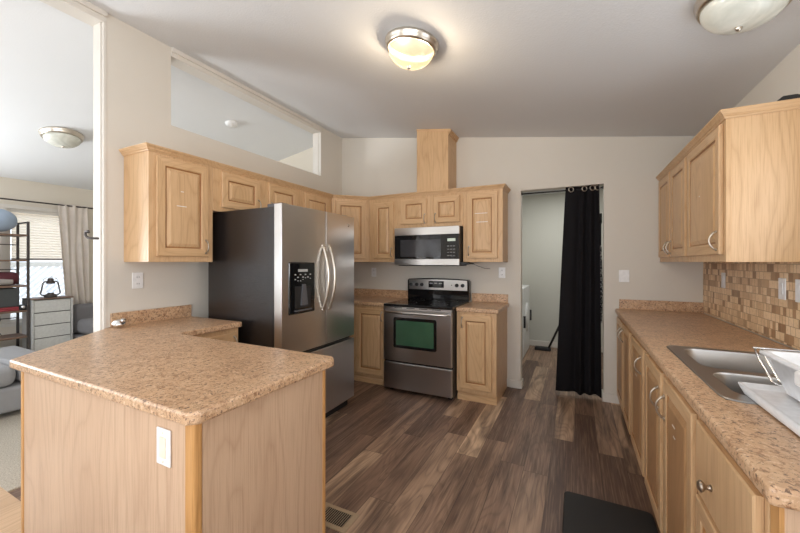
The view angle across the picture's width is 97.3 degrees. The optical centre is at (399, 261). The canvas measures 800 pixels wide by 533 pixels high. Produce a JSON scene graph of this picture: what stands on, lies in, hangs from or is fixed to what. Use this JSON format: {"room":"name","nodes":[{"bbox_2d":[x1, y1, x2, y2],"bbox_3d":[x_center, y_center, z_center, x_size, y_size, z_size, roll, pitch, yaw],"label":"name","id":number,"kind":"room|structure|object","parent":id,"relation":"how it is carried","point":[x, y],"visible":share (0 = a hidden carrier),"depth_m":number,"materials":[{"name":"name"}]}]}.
{"room":"kitchen","nodes":[
{"label":"kitchen","id":0,"kind":"room"},
{"bbox_2d":[0,409,20,491],"bbox_3d":[-3.993,1.386,2.745,3.605,0.068,6.560,0,0,26],"label":"floor","id":1,"kind":"structure","parent":0,"point":[10,422],"depth_m":2.52,"materials":[{"name":"beige carpet"}]},
{"bbox_2d":[0,221,29,348],"bbox_3d":[-5.041,0.419,4.169,0.344,1.865,0.842,0,0,26],"label":"shelf unit","id":2,"kind":"object","parent":1,"relation":"on","point":[17,335],"visible":0.61,"depth_m":4.46,"materials":[{"name":"metal"}]},
{"bbox_2d":[0,209,17,231],"bbox_3d":[-4.921,-0.513,4.303,0.270,0.293,0.343,0,0,26],"label":"cushion","id":3,"kind":"object","parent":2,"relation":"on","point":[8,220],"visible":1,"depth_m":4.30,"materials":[{"name":"blue fabric"}]},
{"bbox_2d":[0,272,18,285],"bbox_3d":[-4.899,0.206,4.270,0.191,0.168,0.384,0,0,26],"label":"rolled blanket","id":4,"kind":"object","parent":2,"relation":"on","point":[6,278],"visible":1,"depth_m":4.32,"materials":[{"name":"red fabric"}]},
{"bbox_2d":[0,306,18,311],"bbox_3d":[-4.978,0.582,4.239,0.270,0.048,0.480,0,0,26],"label":"folded cloth","id":5,"kind":"object","parent":2,"relation":"on","point":[5,309],"visible":0.83,"depth_m":4.32,"materials":[{"name":"red fabric"}]},
{"bbox_2d":[0,288,18,307],"bbox_3d":[-4.971,0.440,4.264,0.240,0.230,0.440,0,0,26],"label":"storage box","id":6,"kind":"object","parent":5,"relation":"on","point":[9,297],"visible":0.9,"depth_m":4.33,"materials":[{"name":"grey fabric"}]},
{"bbox_2d":[18,304,26,309],"bbox_3d":[-4.766,0.571,4.447,0.066,0.070,0.070,0,0,26],"label":"gadget","id":7,"kind":"object","parent":2,"relation":"on","point":[21,306],"visible":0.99,"depth_m":4.43,"materials":[{"name":"black plastic"}]},
{"bbox_2d":[0,346,35,413],"bbox_3d":[-4.056,1.132,3.083,1.230,0.440,1.350,0,0,26],"label":"sofa","id":8,"kind":"object","parent":1,"relation":"on","point":[10,378],"visible":0.46,"depth_m":3.09,"materials":[{"name":"grey fabric"}]},
{"bbox_2d":[0,364,15,387],"bbox_3d":[-4.123,1.000,2.927,1.210,0.175,0.990,0,0,26],"label":"seat cushion","id":9,"kind":"object","parent":8,"relation":"on","point":[7,374],"depth_m":3.06,"materials":[{"name":"grey fabric"}]},
{"bbox_2d":[22,295,73,350],"bbox_3d":[-4.710,0.911,4.715,0.306,0.881,0.418,0,0,26],"label":"dresser","id":10,"kind":"object","parent":1,"relation":"on","point":[51,319],"visible":0.59,"depth_m":4.61,"materials":[{"name":"grey paint"}]},
{"bbox_2d":[40,277,60,297],"bbox_3d":[-4.673,0.334,4.707,0.174,0.273,0.134,0,0,-27],"label":"lantern","id":11,"kind":"object","parent":10,"relation":"on","point":[49,280],"visible":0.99,"depth_m":4.68,"materials":[{"name":"metal"}]},
{"bbox_2d":[73,303,92,338],"bbox_3d":[-4.198,0.977,5.147,0.740,0.750,0.760,0,0,26],"label":"armchair","id":12,"kind":"object","parent":1,"relation":"on","point":[82,313],"visible":0.12,"depth_m":4.93,"materials":[{"name":"grey fabric"}]},
{"bbox_2d":[0,177,92,347],"bbox_3d":[-5.652,0.110,3.569,0.100,2.500,6.760,0,0,26],"label":"wall","id":13,"kind":"structure","parent":0,"point":[10,188],"depth_m":4.87,"materials":[{"name":"beige paint"}]},
{"bbox_2d":[0,203,57,327],"bbox_3d":[-4.933,0.045,4.870,0.030,1.590,0.830,0,0,26],"label":"trim","id":14,"kind":"structure","parent":13,"relation":"attached to","point":[2,206],"depth_m":4.55,"materials":[{"name":"white paint"}]},
{"bbox_2d":[6,208,58,323],"bbox_3d":[-4.986,0.050,4.897,0.070,1.500,0.710,0,0,26],"label":"window","id":15,"kind":"structure","parent":13,"relation":"in","point":[7,209],"depth_m":4.61,"materials":[{"name":"white glass"}]},
{"bbox_2d":[11,212,61,259],"bbox_3d":[-4.943,-0.340,4.875,0.026,0.630,0.610,0,0,26],"label":"window blind","id":16,"kind":"object","parent":15,"relation":"attached to","point":[45,241],"visible":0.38,"depth_m":4.84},
{"bbox_2d":[0,198,92,208],"bbox_3d":[-5.073,-0.805,4.489,0.116,0.036,1.923,0,0,26],"label":"curtain rod","id":17,"kind":"object","parent":13,"relation":"attached to","point":[0,198],"visible":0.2,"depth_m":4.80,"materials":[{"name":"metal"}]},
{"bbox_2d":[58,203,89,304],"bbox_3d":[-4.722,-0.075,5.104,0.061,1.500,0.364,0,0,26],"label":"window curtain","id":18,"kind":"object","parent":17,"relation":"hanging from","point":[73,221],"visible":0.96,"depth_m":5.11,"materials":[{"name":"beige fabric"}]},
{"bbox_2d":[106,14,341,327],"bbox_3d":[-1.449,-0.190,3.633,0.120,3.100,2.705,0,0,26],"label":"wall","id":19,"kind":"structure","parent":0,"point":[138,64],"depth_m":2.65,"materials":[{"name":"beige paint"}]},
{"bbox_2d":[39,0,107,26],"bbox_3d":[-2.920,-1.677,0.701,0.187,0.105,3.855,0,0,26],"label":"trim","id":20,"kind":"structure","parent":19,"relation":"attached to","point":[84,11],"depth_m":2.29,"materials":[{"name":"white paint"}]},
{"bbox_2d":[84,230,98,239],"bbox_3d":[-2.098,-0.177,2.399,0.136,0.083,0.021,0,0,9],"label":"curtain holdback","id":21,"kind":"object","parent":19,"relation":"attached to","point":[86,231],"visible":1,"depth_m":2.40,"materials":[{"name":"metal"}]},
{"bbox_2d":[93,22,106,332],"bbox_3d":[-2.049,-0.133,2.445,0.144,2.985,0.096,0,0,26],"label":"trim","id":22,"kind":"structure","parent":19,"relation":"attached to","point":[100,29],"depth_m":2.39,"materials":[{"name":"white paint"}]},
{"bbox_2d":[132,272,142,288],"bbox_3d":[-1.909,0.135,2.563,0.008,0.116,0.072,0,0,26],"label":"wall outlet","id":23,"kind":"object","parent":19,"relation":"attached to","point":[137,278],"visible":1,"depth_m":2.56,"materials":[{"name":"white plastic"}]},
{"bbox_2d":[110,305,191,326],"bbox_3d":[-1.853,0.399,2.658,0.022,0.094,0.560,0,0,26],"label":"backsplash","id":24,"kind":"structure","parent":19,"relation":"attached to","point":[157,314],"depth_m":2.63,"materials":[{"name":"laminate"}]},
{"bbox_2d":[124,150,212,261],"bbox_3d":[-1.687,-0.383,2.614,0.358,0.765,0.465,0,0,26],"label":"upper cabinet","id":25,"kind":"object","parent":19,"relation":"attached to","point":[168,200],"visible":0.95,"depth_m":2.46,"materials":[{"name":"brown wood"}]},
{"bbox_2d":[119,142,510,200],"bbox_3d":[-0.551,-0.766,3.521,3.448,0.042,1.304,0,0,-24],"label":"crown molding","id":26,"kind":"structure","parent":25,"relation":"attached to","point":[145,146],"depth_m":3.31,"materials":[{"name":"brown wood"}]},
{"bbox_2d":[171,47,322,133],"bbox_3d":[-1.455,-1.677,3.632,0.170,0.105,1.842,0,0,26],"label":"trim","id":27,"kind":"structure","parent":19,"relation":"attached to","point":[180,60],"depth_m":3.35,"materials":[{"name":"white paint"}]},
{"bbox_2d":[213,167,302,211],"bbox_3d":[-1.356,-0.585,3.279,0.358,0.360,1.018,0,0,26],"label":"upper cabinet","id":28,"kind":"object","parent":19,"relation":"attached to","point":[232,191],"visible":0.52,"depth_m":3.02,"materials":[{"name":"brown wood"}]},
{"bbox_2d":[303,191,330,212],"bbox_3d":[-1.020,-0.383,3.955,0.358,0.765,0.486,0,0,26],"label":"upper cabinet","id":29,"kind":"object","parent":19,"relation":"attached to","point":[310,200],"visible":0.11,"depth_m":3.86,"materials":[{"name":"brown wood"}]},
{"bbox_2d":[313,132,321,175],"bbox_3d":[-1.046,-1.353,4.444,0.129,0.545,0.025,0,0,26],"label":"trim","id":30,"kind":"structure","parent":19,"relation":"attached to","point":[317,137],"depth_m":4.42,"materials":[{"name":"white paint"}]},
{"bbox_2d":[0,345,660,532],"bbox_3d":[-0.275,1.389,2.236,4.717,0.062,8.960,0,0,26],"label":"floor","id":31,"kind":"structure","parent":0,"point":[402,461],"depth_m":2.42,"materials":[{"name":"wood"}]},
{"bbox_2d":[21,370,324,532],"bbox_3d":[-1.291,0.923,1.746,1.804,0.873,0.629,0,0,26],"label":"base cabinet","id":32,"kind":"object","parent":31,"relation":"on","point":[89,464],"visible":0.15,"depth_m":1.33,"materials":[{"name":"brown wood"}]},
{"bbox_2d":[157,426,170,467],"bbox_3d":[-0.761,0.595,1.131,0.073,0.118,0.009,0,0,26],"label":"light switch","id":33,"kind":"object","parent":32,"relation":"attached to","point":[163,435],"visible":1,"depth_m":1.12,"materials":[{"name":"white plastic"}]},
{"bbox_2d":[10,305,333,425],"bbox_3d":[-1.173,0.419,1.968,1.853,0.134,1.190,0,0,26],"label":"countertop","id":34,"kind":"structure","parent":32,"relation":"on","point":[156,363],"depth_m":1.52,"materials":[{"name":"laminate"}]},
{"bbox_2d":[112,318,125,326],"bbox_3d":[-1.904,0.411,2.383,0.082,0.058,0.072,0,0,26],"label":"lump","id":35,"kind":"object","parent":34,"relation":"on","point":[119,322],"visible":1,"depth_m":2.36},
{"bbox_2d":[197,328,237,341],"bbox_3d":[-1.568,0.923,2.525,0.650,0.873,0.515,0,0,26],"label":"base cabinet","id":36,"kind":"object","parent":31,"relation":"on","point":[231,335],"visible":0.14,"depth_m":2.52,"materials":[{"name":"brown wood"}]},
{"bbox_2d":[208,203,353,417],"bbox_3d":[-0.971,0.460,3.107,0.894,1.800,0.930,0,0,26],"label":"refrigerator","id":37,"kind":"object","parent":31,"relation":"on","point":[283,271],"visible":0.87,"depth_m":2.76,"materials":[{"name":"silver metal"}]},
{"bbox_2d":[325,502,358,532],"bbox_3d":[-0.350,1.357,1.874,0.225,0.005,0.145,0,0,26],"label":"floor vent","id":38,"kind":"object","parent":31,"relation":"in","point":[339,519],"visible":0.77,"depth_m":1.87,"materials":[{"name":"brown metal"}]},
{"bbox_2d":[349,305,384,384],"bbox_3d":[-0.474,0.923,4.297,1.032,0.873,0.643,0,0,26],"label":"base cabinet","id":39,"kind":"object","parent":31,"relation":"on","point":[368,335],"visible":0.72,"depth_m":3.92,"materials":[{"name":"brown wood"}]},
{"bbox_2d":[354,288,407,306],"bbox_3d":[-0.467,0.419,4.310,1.033,0.134,0.613,0,0,26],"label":"countertop","id":40,"kind":"structure","parent":39,"relation":"on","point":[368,297],"depth_m":4.41,"materials":[{"name":"laminate"}]},
{"bbox_2d":[383,278,470,399],"bbox_3d":[0.299,0.774,3.827,0.758,1.171,0.750,0,0,26],"label":"stove","id":41,"kind":"object","parent":31,"relation":"on","point":[420,330],"visible":0.98,"depth_m":3.57,"materials":[{"name":"silver metal"}]},
{"bbox_2d":[384,298,468,309],"bbox_3d":[0.300,0.451,3.829,0.758,0.028,0.605,0,0,26],"label":"cooktop","id":42,"kind":"object","parent":41,"relation":"in","point":[409,303],"depth_m":3.71,"materials":[{"name":"black glass"}]},
{"bbox_2d":[457,308,506,405],"bbox_3d":[0.853,0.923,3.637,0.386,0.873,0.643,0,0,26],"label":"base cabinet","id":43,"kind":"object","parent":31,"relation":"on","point":[481,337],"visible":0.94,"depth_m":3.39,"materials":[{"name":"brown wood"}]},
{"bbox_2d":[456,293,508,313],"bbox_3d":[0.869,0.419,3.646,0.410,0.134,0.613,0,0,26],"label":"countertop","id":44,"kind":"structure","parent":43,"relation":"on","point":[481,302],"depth_m":3.69,"materials":[{"name":"laminate"}]},
{"bbox_2d":[522,288,525,359],"bbox_3d":[1.286,0.785,4.715,0.705,1.150,0.690,0,0,26],"label":"washing machine","id":45,"kind":"object","parent":31,"relation":"on","point":[523,317],"visible":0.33,"depth_m":4.73,"materials":[{"name":"white metal"}]},
{"bbox_2d":[522,285,531,356],"bbox_3d":[1.607,0.785,5.360,0.705,1.150,0.690,0,0,26],"label":"dryer","id":46,"kind":"object","parent":31,"relation":"on","point":[527,312],"visible":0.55,"depth_m":5.10,"materials":[{"name":"white metal"}]},
{"bbox_2d":[535,325,558,350],"bbox_3d":[2.381,0.882,5.366,0.612,0.956,0.116,0,0,22],"label":"brush","id":47,"kind":"object","parent":31,"relation":"on","point":[542,348],"visible":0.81,"depth_m":5.38,"materials":[{"name":"black plastic"}]},
{"bbox_2d":[562,491,657,532],"bbox_3d":[0.963,1.352,1.582,0.430,0.014,0.900,0,0,26],"label":"floor mat","id":48,"kind":"object","parent":31,"relation":"on","point":[581,513],"visible":1,"depth_m":1.85,"materials":[{"name":"black rubber"}]},
{"bbox_2d":[617,316,632,434],"bbox_3d":[2.144,0.923,2.817,0.698,0.873,0.956,0,0,26],"label":"base cabinet","id":49,"kind":"object","parent":31,"relation":"on","point":[624,334],"visible":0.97,"depth_m":2.81,"materials":[{"name":"brown wood"}]},
{"bbox_2d":[615,299,799,511],"bbox_3d":[1.698,0.420,1.896,0.663,0.131,3.003,0,0,26],"label":"countertop","id":50,"kind":"structure","parent":49,"relation":"on","point":[766,450],"depth_m":1.16,"materials":[{"name":"laminate"}]},
{"bbox_2d":[666,345,781,404],"bbox_3d":[1.480,0.527,1.386,0.561,0.173,0.844,0,0,26],"label":"sink","id":51,"kind":"object","parent":50,"relation":"in","point":[722,370],"visible":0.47,"depth_m":1.61,"materials":[{"name":"silver metal"}]},
{"bbox_2d":[738,382,799,435],"bbox_3d":[1.246,0.424,0.832,0.500,0.032,0.600,0,0,26],"label":"tray","id":52,"kind":"object","parent":51,"relation":"on","point":[785,408],"visible":1,"depth_m":1.06,"materials":[{"name":"white plastic"}]},
{"bbox_2d":[752,347,799,385],"bbox_3d":[1.422,0.364,1.164,0.330,0.100,0.156,0,0,26],"label":"wire rack","id":53,"kind":"object","parent":52,"relation":"on","point":[754,348],"visible":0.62,"depth_m":1.25,"materials":[{"name":"silver metal"}]},
{"bbox_2d":[759,350,799,401],"bbox_3d":[1.265,0.354,0.823,0.449,0.118,0.612,0,0,26],"label":"tub","id":54,"kind":"object","parent":52,"relation":"on","point":[786,365],"visible":1,"depth_m":1.08,"materials":[{"name":"white plastic"}]},
{"bbox_2d":[631,335,646,476],"bbox_3d":[1.808,0.923,2.140,0.698,0.873,0.551,0,0,26],"label":"base cabinet","id":55,"kind":"object","parent":31,"relation":"on","point":[637,350],"visible":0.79,"depth_m":2.20,"materials":[{"name":"brown wood"}]},
{"bbox_2d":[644,352,700,532],"bbox_3d":[1.472,0.923,1.464,0.698,0.873,0.956,0,0,26],"label":"base cabinet","id":56,"kind":"object","parent":31,"relation":"on","point":[669,419],"visible":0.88,"depth_m":1.49,"materials":[{"name":"brown wood"}]},
{"bbox_2d":[696,419,769,532],"bbox_3d":[1.156,0.923,0.829,0.698,0.873,0.458,0,0,26],"label":"base cabinet","id":57,"kind":"object","parent":31,"relation":"on","point":[728,501],"visible":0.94,"depth_m":0.94,"materials":[{"name":"brown wood"}]},
{"bbox_2d":[770,504,799,532],"bbox_3d":[1.067,0.923,0.589,0.643,0.873,0.040,0,0,26],"label":"filler panel","id":58,"kind":"object","parent":31,"relation":"on","point":[782,520],"visible":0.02,"depth_m":0.71,"materials":[{"name":"brown wood"}]},
{"bbox_2d":[0,0,799,195],"bbox_3d":[-1.720,-1.457,2.810,7.817,0.759,8.900,0,0,26],"label":"ceiling","id":59,"kind":"structure","parent":0,"point":[499,68],"depth_m":2.58,"materials":[{"name":"paint"}]},
{"bbox_2d":[38,126,84,147],"bbox_3d":[-3.640,-1.317,3.792,0.360,0.182,0.357,0,0,-38],"label":"ceiling light","id":60,"kind":"object","parent":59,"relation":"attached to","point":[61,137],"visible":1,"depth_m":3.70,"materials":[{"name":"white glass"}]},
{"bbox_2d":[225,120,237,127],"bbox_3d":[-1.954,-1.601,4.087,0.139,0.052,0.140,0,0,32],"label":"smoke detector","id":61,"kind":"object","parent":59,"relation":"attached to","point":[229,123],"visible":1,"depth_m":4.05,"materials":[{"name":"white plastic"}]},
{"bbox_2d":[385,26,438,69],"bbox_3d":[0.076,-1.329,2.246,0.342,0.192,0.344,0,0,45],"label":"ceiling light","id":62,"kind":"object","parent":59,"relation":"attached to","point":[409,48],"visible":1,"depth_m":2.15,"materials":[{"name":"brushed nickel"},{"name":"frosted white glass"}]},
{"bbox_2d":[693,0,791,34],"bbox_3d":[1.493,-1.094,1.525,0.342,0.178,0.344,0,0,45],"label":"ceiling light","id":63,"kind":"object","parent":59,"relation":"attached to","point":[719,17],"visible":1,"depth_m":1.50,"materials":[{"name":"frosted glass"},{"name":"brushed nickel"}]},
{"bbox_2d":[278,136,702,394],"bbox_3d":[-0.712,-0.179,4.838,7.817,3.078,0.110,0,0,26],"label":"wall","id":64,"kind":"structure","parent":0,"point":[628,168],"depth_m":3.66,"materials":[{"name":"beige paint"}]},
{"bbox_2d":[331,198,368,261],"bbox_3d":[-0.654,-0.383,4.398,0.619,0.765,0.623,0,0,26],"label":"upper cabinet","id":65,"kind":"object","parent":64,"relation":"attached to","point":[358,209],"visible":0.2,"depth_m":4.20,"materials":[{"name":"brown wood"}]},
{"bbox_2d":[371,268,375,276],"bbox_3d":[-0.341,0.134,4.586,0.072,0.116,0.008,0,0,26],"label":"wall outlet","id":66,"kind":"object","parent":64,"relation":"attached to","point":[373,270],"visible":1,"depth_m":4.58,"materials":[{"name":"white plastic"}]},
{"bbox_2d":[354,288,407,297],"bbox_3d":[-0.335,0.399,4.575,1.033,0.094,0.020,0,0,26],"label":"backsplash","id":67,"kind":"structure","parent":64,"relation":"attached to","point":[357,291],"depth_m":4.52,"materials":[{"name":"laminate"}]},
{"bbox_2d":[369,198,397,261],"bbox_3d":[-0.144,-0.383,4.292,0.387,0.765,0.358,0,0,26],"label":"upper cabinet","id":68,"kind":"object","parent":64,"relation":"attached to","point":[383,213],"visible":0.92,"depth_m":4.16,"materials":[{"name":"brown wood"}]},
{"bbox_2d":[398,192,462,227],"bbox_3d":[0.379,-0.575,4.032,0.776,0.380,0.358,0,0,26],"label":"upper cabinet","id":69,"kind":"object","parent":64,"relation":"attached to","point":[436,210],"visible":0.92,"depth_m":3.91,"materials":[{"name":"brown wood"}]},
{"bbox_2d":[395,225,469,265],"bbox_3d":[0.366,-0.169,4.008,0.756,0.422,0.410,0,0,26],"label":"microwave","id":70,"kind":"object","parent":69,"relation":"attached to","point":[439,245],"visible":0.98,"depth_m":3.80,"materials":[{"name":"silver metal"}]},
{"bbox_2d":[417,129,458,191],"bbox_3d":[0.435,-1.134,4.031,0.402,0.736,0.306,0,0,26],"label":"chase","id":71,"kind":"object","parent":69,"relation":"on","point":[436,148],"visible":0.89,"depth_m":3.91,"materials":[{"name":"brown wood"}]},
{"bbox_2d":[463,188,507,261],"bbox_3d":[0.911,-0.383,3.767,0.410,0.765,0.358,0,0,26],"label":"upper cabinet","id":72,"kind":"object","parent":64,"relation":"attached to","point":[485,212],"visible":0.97,"depth_m":3.64,"materials":[{"name":"brown wood"}]},
{"bbox_2d":[472,293,507,302],"bbox_3d":[0.996,0.399,3.914,0.398,0.094,0.020,0,0,26],"label":"backsplash","id":73,"kind":"structure","parent":64,"relation":"attached to","point":[478,297],"depth_m":3.90,"materials":[{"name":"laminate"}]},
{"bbox_2d":[499,267,504,277],"bbox_3d":[1.119,0.117,3.861,0.072,0.116,0.008,0,0,26],"label":"wall outlet","id":74,"kind":"object","parent":64,"relation":"attached to","point":[501,269],"visible":1,"depth_m":3.86,"materials":[{"name":"white plastic"}]},
{"bbox_2d":[509,378,522,388],"bbox_3d":[1.271,1.317,3.844,0.133,0.085,0.124,0,0,26],"label":"baseboard","id":75,"kind":"structure","parent":64,"relation":"attached to","point":[517,384],"depth_m":3.79,"materials":[{"name":"white paint"}]},
{"bbox_2d":[521,186,603,194],"bbox_3d":[1.660,-0.735,3.642,0.771,0.026,0.026,0,0,26],"label":"curtain rod","id":76,"kind":"object","parent":64,"relation":"attached to","point":[602,187],"visible":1,"depth_m":3.68,"materials":[{"name":"black metal"}]},
{"bbox_2d":[556,184,601,397],"bbox_3d":[1.803,0.283,3.567,0.413,2.106,0.081,0,0,26],"label":"curtain","id":77,"kind":"object","parent":76,"relation":"hanging from","point":[578,370],"visible":1,"depth_m":3.56,"materials":[{"name":"black fabric"}]},
{"bbox_2d":[600,213,602,322],"bbox_3d":[2.025,0.060,3.555,0.041,1.100,0.039,0,0,26],"label":"door frame","id":78,"kind":"structure","parent":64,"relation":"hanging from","point":[601,275],"depth_m":3.54,"materials":[{"name":"white wood"}]},
{"bbox_2d":[602,389,619,403],"bbox_3d":[2.063,1.317,3.450,0.147,0.085,0.124,0,0,26],"label":"baseboard","id":79,"kind":"structure","parent":64,"relation":"attached to","point":[611,398],"depth_m":3.40,"materials":[{"name":"white paint"}]},
{"bbox_2d":[619,270,628,281],"bbox_3d":[2.135,0.134,3.354,0.085,0.116,0.010,0,0,26],"label":"light switch","id":80,"kind":"object","parent":64,"relation":"attached to","point":[623,274],"visible":1,"depth_m":3.35,"materials":[{"name":"white plastic"}]},
{"bbox_2d":[619,299,703,312],"bbox_3d":[2.377,0.401,3.224,0.630,0.092,0.020,0,0,26],"label":"backsplash","id":81,"kind":"structure","parent":64,"relation":"attached to","point":[675,306],"depth_m":3.21,"materials":[{"name":"laminate"}]},
{"bbox_2d":[522,190,602,345],"bbox_3d":[2.527,0.135,5.612,2.370,2.450,0.100,0,0,26],"label":"wall","id":82,"kind":"structure","parent":0,"point":[543,214],"depth_m":5.66,"materials":[{"name":"paint"}]},
{"bbox_2d":[529,340,602,352],"bbox_3d":[2.502,1.315,5.561,2.370,0.090,0.014,0,0,26],"label":"baseboard","id":83,"kind":"structure","parent":82,"relation":"attached to","point":[531,342],"depth_m":5.65,"materials":[{"name":"white paint"}]},
{"bbox_2d":[704,44,799,349],"bbox_3d":[1.280,0.050,0.179,0.100,2.620,6.660,0,0,26],"label":"wall","id":84,"kind":"structure","parent":0,"point":[784,79],"depth_m":1.97,"materials":[{"name":"beige paint"}]},
{"bbox_2d":[659,156,688,261],"bbox_3d":[2.299,-0.383,2.762,0.372,0.765,0.918,0,0,26],"label":"upper cabinet","id":85,"kind":"object","parent":84,"relation":"attached to","point":[673,187],"visible":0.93,"depth_m":2.71,"materials":[{"name":"brown wood"}]},
{"bbox_2d":[656,98,799,181],"bbox_3d":[2.156,-0.760,2.447,0.348,0.042,1.610,0,0,26],"label":"crown molding","id":86,"kind":"structure","parent":85,"relation":"attached to","point":[790,104],"depth_m":1.80,"materials":[{"name":"brown wood"}]},
{"bbox_2d":[687,109,799,261],"bbox_3d":[1.947,-0.383,2.055,0.372,0.765,0.660,0,0,26],"label":"upper cabinet","id":87,"kind":"object","parent":84,"relation":"attached to","point":[743,179],"visible":0.97,"depth_m":1.78,"materials":[{"name":"brown wood"}]},
{"bbox_2d":[777,94,799,100],"bbox_3d":[1.944,-0.804,1.766,0.106,0.042,0.080,0,0,26],"label":"speaker","id":88,"kind":"object","parent":87,"relation":"on","point":[793,96],"visible":0.25,"depth_m":1.73},
{"bbox_2d":[703,262,799,349],"bbox_3d":[1.978,0.201,1.702,0.008,0.482,3.109,0,0,26],"label":"wall tile","id":89,"kind":"structure","parent":84,"relation":"attached to","point":[749,300],"depth_m":2.17,"materials":[{"name":"tile"}]},
{"bbox_2d":[721,273,725,287],"bbox_3d":[2.445,0.138,2.664,0.010,0.116,0.072,0,0,26],"label":"wall outlet","id":90,"kind":"object","parent":89,"relation":"attached to","point":[723,275],"visible":1,"depth_m":2.65,"materials":[{"name":"white plastic"}]},
{"bbox_2d":[778,278,785,299],"bbox_3d":[2.068,0.145,1.908,0.010,0.116,0.072,0,0,26],"label":"light switch","id":91,"kind":"object","parent":89,"relation":"attached to","point":[781,281],"visible":1,"depth_m":1.90,"materials":[{"name":"white plastic"}]},
{"bbox_2d":[795,279,799,302],"bbox_3d":[1.995,0.145,1.759,0.010,0.116,0.072,0,0,26],"label":"light switch","id":92,"kind":"object","parent":89,"relation":"attached to","point":[797,281],"visible":1,"depth_m":1.77,"materials":[{"name":"white plastic"}]},
{"label":"outside","id":93,"kind":"structure","parent":0,"visible":0},
{"bbox_3d":[-9.050,1.410,5.058,7.290,0.100,17.000,0,0,26],"label":"ground","id":94,"kind":"structure","parent":93,"visible":0},
{"bbox_2d":[10,262,64,318],"bbox_3d":[-6.488,0.660,6.269,0.080,1.400,5.550,0,0,26],"label":"lattice","id":95,"kind":"object","parent":94,"relation":"on","point":[34,265],"visible":0.09,"depth_m":6.29,"materials":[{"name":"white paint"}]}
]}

